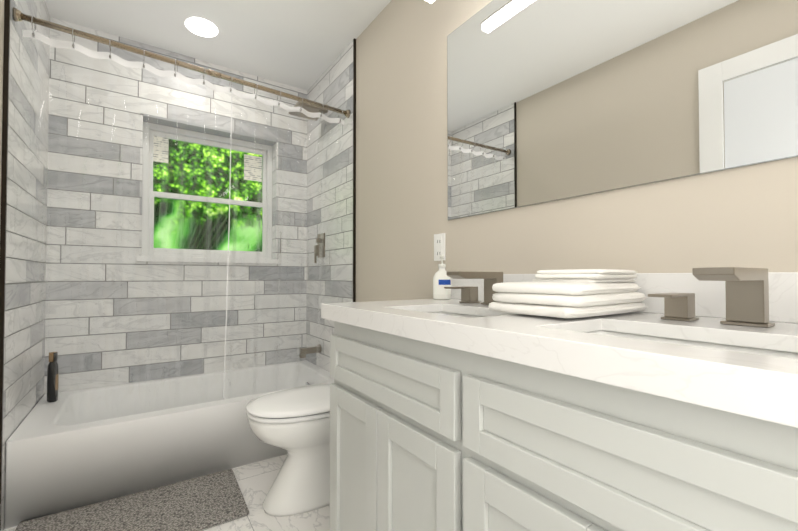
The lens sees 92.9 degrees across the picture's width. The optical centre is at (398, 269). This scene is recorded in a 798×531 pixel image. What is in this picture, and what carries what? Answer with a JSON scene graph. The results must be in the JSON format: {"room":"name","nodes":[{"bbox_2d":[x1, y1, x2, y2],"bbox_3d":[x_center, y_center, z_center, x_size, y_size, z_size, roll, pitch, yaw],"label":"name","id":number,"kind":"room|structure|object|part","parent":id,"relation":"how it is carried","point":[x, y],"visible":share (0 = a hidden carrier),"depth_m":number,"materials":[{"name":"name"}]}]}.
{"room":"bathroom","nodes":[
{"label":"bathroom","id":0,"kind":"room"},
{"bbox_2d":[0,0,3,216],"bbox_3d":[-0.990,-0.223,0.567,0.120,2.440,3.885,1,-1,-34],"label":"wall","id":1,"kind":"structure","parent":0,"point":[1,45],"depth_m":1.44,"materials":[{"name":"beige paint"}]},
{"bbox_2d":[1,0,49,530],"bbox_3d":[-1.742,-0.202,1.782,0.012,2.440,0.789,1,-1,-34],"label":"wall tile","id":2,"kind":"structure","parent":1,"relation":"attached to","point":[24,358],"depth_m":1.71,"materials":[{"name":"tile"}]},
{"bbox_2d":[13,7,350,424],"bbox_3d":[-0.963,-0.137,1.979,1.493,1.816,0.181,1,-1,-34],"label":"shower curtain","id":3,"kind":"object","parent":2,"relation":"attached to","point":[18,15],"visible":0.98,"depth_m":1.87,"materials":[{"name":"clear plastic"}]},
{"bbox_3d":[-0.930,-0.999,1.945,1.493,0.092,0.052,1,-1,-34],"label":"rod","id":4,"kind":"part","parent":3,"relation":"part of","materials":[{"name":"brown metal"}]},
{"bbox_2d":[0,0,355,530],"bbox_3d":[-0.893,-0.200,1.877,1.520,2.440,0.012,1,-1,-34],"label":"tile trim","id":5,"kind":"structure","parent":1,"relation":"attached to","point":[4,163],"depth_m":1.45,"materials":[{"name":"brown metal"}]},
{"bbox_2d":[3,454,329,530],"bbox_3d":[-0.313,1.055,1.007,1.760,0.100,3.885,1,-1,-34],"label":"floor","id":6,"kind":"structure","parent":0,"point":[255,481],"depth_m":1.57,"materials":[{"name":"tile"}]},
{"bbox_2d":[15,469,248,530],"bbox_3d":[-1.058,1.004,1.531,0.780,0.016,0.420,1,-1,-33],"label":"bath mat","id":7,"kind":"object","parent":6,"relation":"on","point":[202,502],"visible":1,"depth_m":1.57,"materials":[{"name":"grey fabric"}]},
{"bbox_2d":[4,360,333,529],"bbox_3d":[-1.127,0.857,2.201,1.490,0.343,0.732,1,-1,-34],"label":"bathtub","id":8,"kind":"object","parent":6,"relation":"on","point":[53,466],"visible":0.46,"depth_m":1.78,"materials":[{"name":"white ceramic"}]},
{"bbox_2d":[47,352,58,401],"bbox_3d":[-1.800,0.555,1.972,0.044,0.250,0.072,1,-1,-44],"label":"shampoo bottle","id":9,"kind":"object","parent":8,"relation":"on","point":[52,369],"visible":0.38,"depth_m":1.95,"materials":[{"name":"black plastic"}]},
{"bbox_2d":[246,384,329,516],"bbox_3d":[-0.335,0.627,1.760,0.706,0.782,0.430,1,-1,-34],"label":"toilet","id":10,"kind":"object","parent":6,"relation":"on","point":[294,423],"visible":0.5,"depth_m":1.59,"materials":[{"name":"white ceramic"}]},
{"bbox_3d":[-0.423,0.590,1.701,0.493,0.046,0.380,1,-1,-34],"label":"seat","id":11,"kind":"part","parent":10,"relation":"part of","materials":[{"name":"white plastic"}]},
{"bbox_2d":[327,319,797,530],"bbox_3d":[0.495,0.577,0.687,0.551,0.844,1.790,1,-1,-34],"label":"bathroom vanity","id":12,"kind":"object","parent":6,"relation":"on","point":[673,406],"depth_m":0.64,"materials":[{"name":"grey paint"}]},
{"bbox_2d":[321,299,797,434],"bbox_3d":[0.487,0.129,0.689,0.570,0.050,1.830,1,-1,-34],"label":"countertop","id":13,"kind":"structure","parent":12,"relation":"on","point":[751,386],"depth_m":0.56,"materials":[{"name":"white stone"}]},
{"bbox_2d":[433,255,450,299],"bbox_3d":[0.170,0.030,1.496,0.072,0.174,0.062,0,-1,6],"label":"soap dispenser","id":14,"kind":"object","parent":13,"relation":"on","point":[441,279],"visible":0.83,"depth_m":1.48,"materials":[{"name":"white plastic"}]},
{"bbox_2d":[441,311,468,314],"bbox_3d":[0.151,0.210,1.052,0.290,0.145,0.420,1,-1,-34],"label":"sink","id":15,"kind":"object","parent":13,"relation":"in","point":[442,312],"depth_m":1.22,"materials":[{"name":"white ceramic"}]},
{"bbox_2d":[441,271,504,306],"bbox_3d":[0.243,0.059,1.184,0.204,0.106,0.268,1,-1,-34],"label":"faucet","id":16,"kind":"object","parent":13,"relation":"on","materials":[{"name":"silver metal"}]},
{"bbox_2d":[488,269,647,317],"bbox_3d":[0.418,0.053,0.942,0.339,0.108,0.251,1,-1,-34],"label":"towel stack","id":17,"kind":"object","parent":13,"relation":"on","point":[573,293],"visible":0.98,"depth_m":0.84,"materials":[{"name":"white fabric"}]},
{"bbox_2d":[593,327,797,354],"bbox_3d":[0.462,0.202,0.598,0.290,0.145,0.460,1,-1,-34],"label":"sink","id":18,"kind":"object","parent":13,"relation":"in","point":[608,330],"depth_m":0.68,"materials":[{"name":"white ceramic"}]},
{"bbox_2d":[645,267,797,334],"bbox_3d":[0.593,0.050,0.672,0.204,0.106,0.268,1,-1,-34],"label":"faucet","id":19,"kind":"object","parent":13,"relation":"on","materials":[{"name":"silver metal"}]},
{"bbox_2d":[45,0,390,89],"bbox_3d":[-0.313,-1.485,1.052,1.760,0.100,3.885,1,-1,-34],"label":"ceiling","id":20,"kind":"structure","parent":0,"point":[302,44],"depth_m":2.21,"materials":[{"name":"white paint"}]},
{"bbox_2d":[185,17,217,36],"bbox_3d":[-1.151,-1.411,2.213,0.170,0.006,0.170,1,-1,-34],"label":"recessed light","id":21,"kind":"object","parent":20,"relation":"in","point":[201,27],"visible":1,"depth_m":2.21,"materials":[{"name":"white"}]},
{"bbox_2d":[356,0,797,301],"bbox_3d":[0.364,-0.207,1.492,0.120,2.440,3.885,1,-1,-34],"label":"wall","id":22,"kind":"structure","parent":0,"point":[745,216],"depth_m":1.51,"materials":[{"name":"beige paint"}]},
{"bbox_2d":[306,40,352,371],"bbox_3d":[-0.497,-0.187,2.634,0.012,2.440,0.789,1,-1,-34],"label":"wall tile","id":23,"kind":"structure","parent":22,"relation":"attached to","point":[332,86],"depth_m":2.59,"materials":[{"name":"tile"}]},
{"bbox_2d":[288,101,327,120],"bbox_3d":[-0.601,-1.106,2.578,0.239,0.091,0.200,1,-1,-34],"label":"shower head","id":24,"kind":"object","parent":23,"relation":"attached to","point":[310,108],"visible":0.52,"depth_m":2.53},
{"bbox_2d":[299,344,320,357],"bbox_3d":[-0.626,0.571,2.665,0.149,0.082,0.064,1,-1,-34],"label":"tub spout","id":25,"kind":"object","parent":23,"relation":"attached to","point":[307,350],"depth_m":2.64,"materials":[{"name":"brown metal"}]},
{"bbox_2d":[314,245,316,262],"bbox_3d":[-0.585,-0.109,2.674,0.025,0.125,0.040,1,-1,-34],"label":"shower valve","id":26,"kind":"object","parent":23,"relation":"attached to","point":[315,247],"depth_m":2.67,"materials":[{"name":"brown metal"}]},
{"bbox_2d":[316,233,324,257],"bbox_3d":[-0.567,-0.171,2.688,0.039,0.170,0.120,1,-1,-34],"label":"shower valve","id":27,"kind":"object","parent":23,"relation":"attached to","point":[317,249],"depth_m":2.67,"materials":[{"name":"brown metal"}]},
{"bbox_2d":[434,233,444,260],"bbox_3d":[0.176,-0.098,1.650,0.008,0.117,0.070,1,-1,-34],"label":"electrical outlet plate","id":28,"kind":"object","parent":22,"relation":"attached to","point":[439,244],"visible":0.96,"depth_m":1.65,"materials":[{"name":"white plastic"}]},
{"bbox_2d":[447,0,797,219],"bbox_3d":[0.703,-0.617,0.890,0.005,0.788,1.755,1,-1,-34],"label":"mirror panel","id":29,"kind":"object","parent":22,"relation":"attached to","point":[551,100],"visible":1,"depth_m":1.05,"materials":[{"name":"grey"}]},
{"bbox_2d":[505,272,797,322],"bbox_3d":[0.714,0.056,0.846,0.020,0.099,1.830,1,-1,-34],"label":"backsplash","id":30,"kind":"structure","parent":22,"relation":"attached to","point":[785,284],"depth_m":0.77,"materials":[{"name":"white stone"}]},
{"bbox_3d":[-1.387,-0.188,2.600,1.520,2.440,0.160,1,-1,-34],"label":"wall","id":31,"kind":"structure","parent":0,"visible":0},
{"bbox_2d":[44,17,306,393],"bbox_3d":[-1.339,-0.354,2.531,1.496,2.110,0.012,1,-1,-34],"label":"wall tile","id":32,"kind":"structure","parent":31,"relation":"attached to","point":[249,109],"depth_m":2.34,"materials":[{"name":"tile"}]},
{"bbox_2d":[141,122,271,258],"bbox_3d":[-1.335,-0.516,2.707,0.826,0.876,0.070,1,-1,-34],"label":"window unit","id":33,"kind":"structure","parent":31,"relation":"in","point":[248,168],"depth_m":2.65,"materials":[{"name":"white plastic"}]},
{"bbox_3d":[-1.334,-0.511,2.705,0.755,0.816,0.030,1,-1,-34],"label":"glass","id":34,"kind":"part","parent":33,"relation":"part of","materials":[{"name":"clear glass"}]},
{"bbox_2d":[136,256,279,263],"bbox_3d":[-1.278,-0.062,2.615,0.880,0.034,0.134,1,-1,-34],"label":"window sill","id":35,"kind":"structure","parent":31,"relation":"attached to","point":[178,259],"depth_m":2.52,"materials":[{"name":"white stone"}]},
{"bbox_2d":[139,113,277,258],"bbox_3d":[-1.284,-0.518,2.632,0.852,0.901,0.112,1,-1,-34],"label":"window trim","id":36,"kind":"structure","parent":31,"relation":"attached to","point":[192,127],"depth_m":2.68,"materials":[{"name":"wood"}]},
{"label":"outside","id":37,"kind":"structure","parent":0,"visible":0},
{"bbox_2d":[148,139,261,251],"bbox_3d":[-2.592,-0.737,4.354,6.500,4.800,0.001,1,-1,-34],"label":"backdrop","id":38,"kind":"structure","parent":37,"point":[177,177],"depth_m":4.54,"materials":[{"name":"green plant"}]}
]}

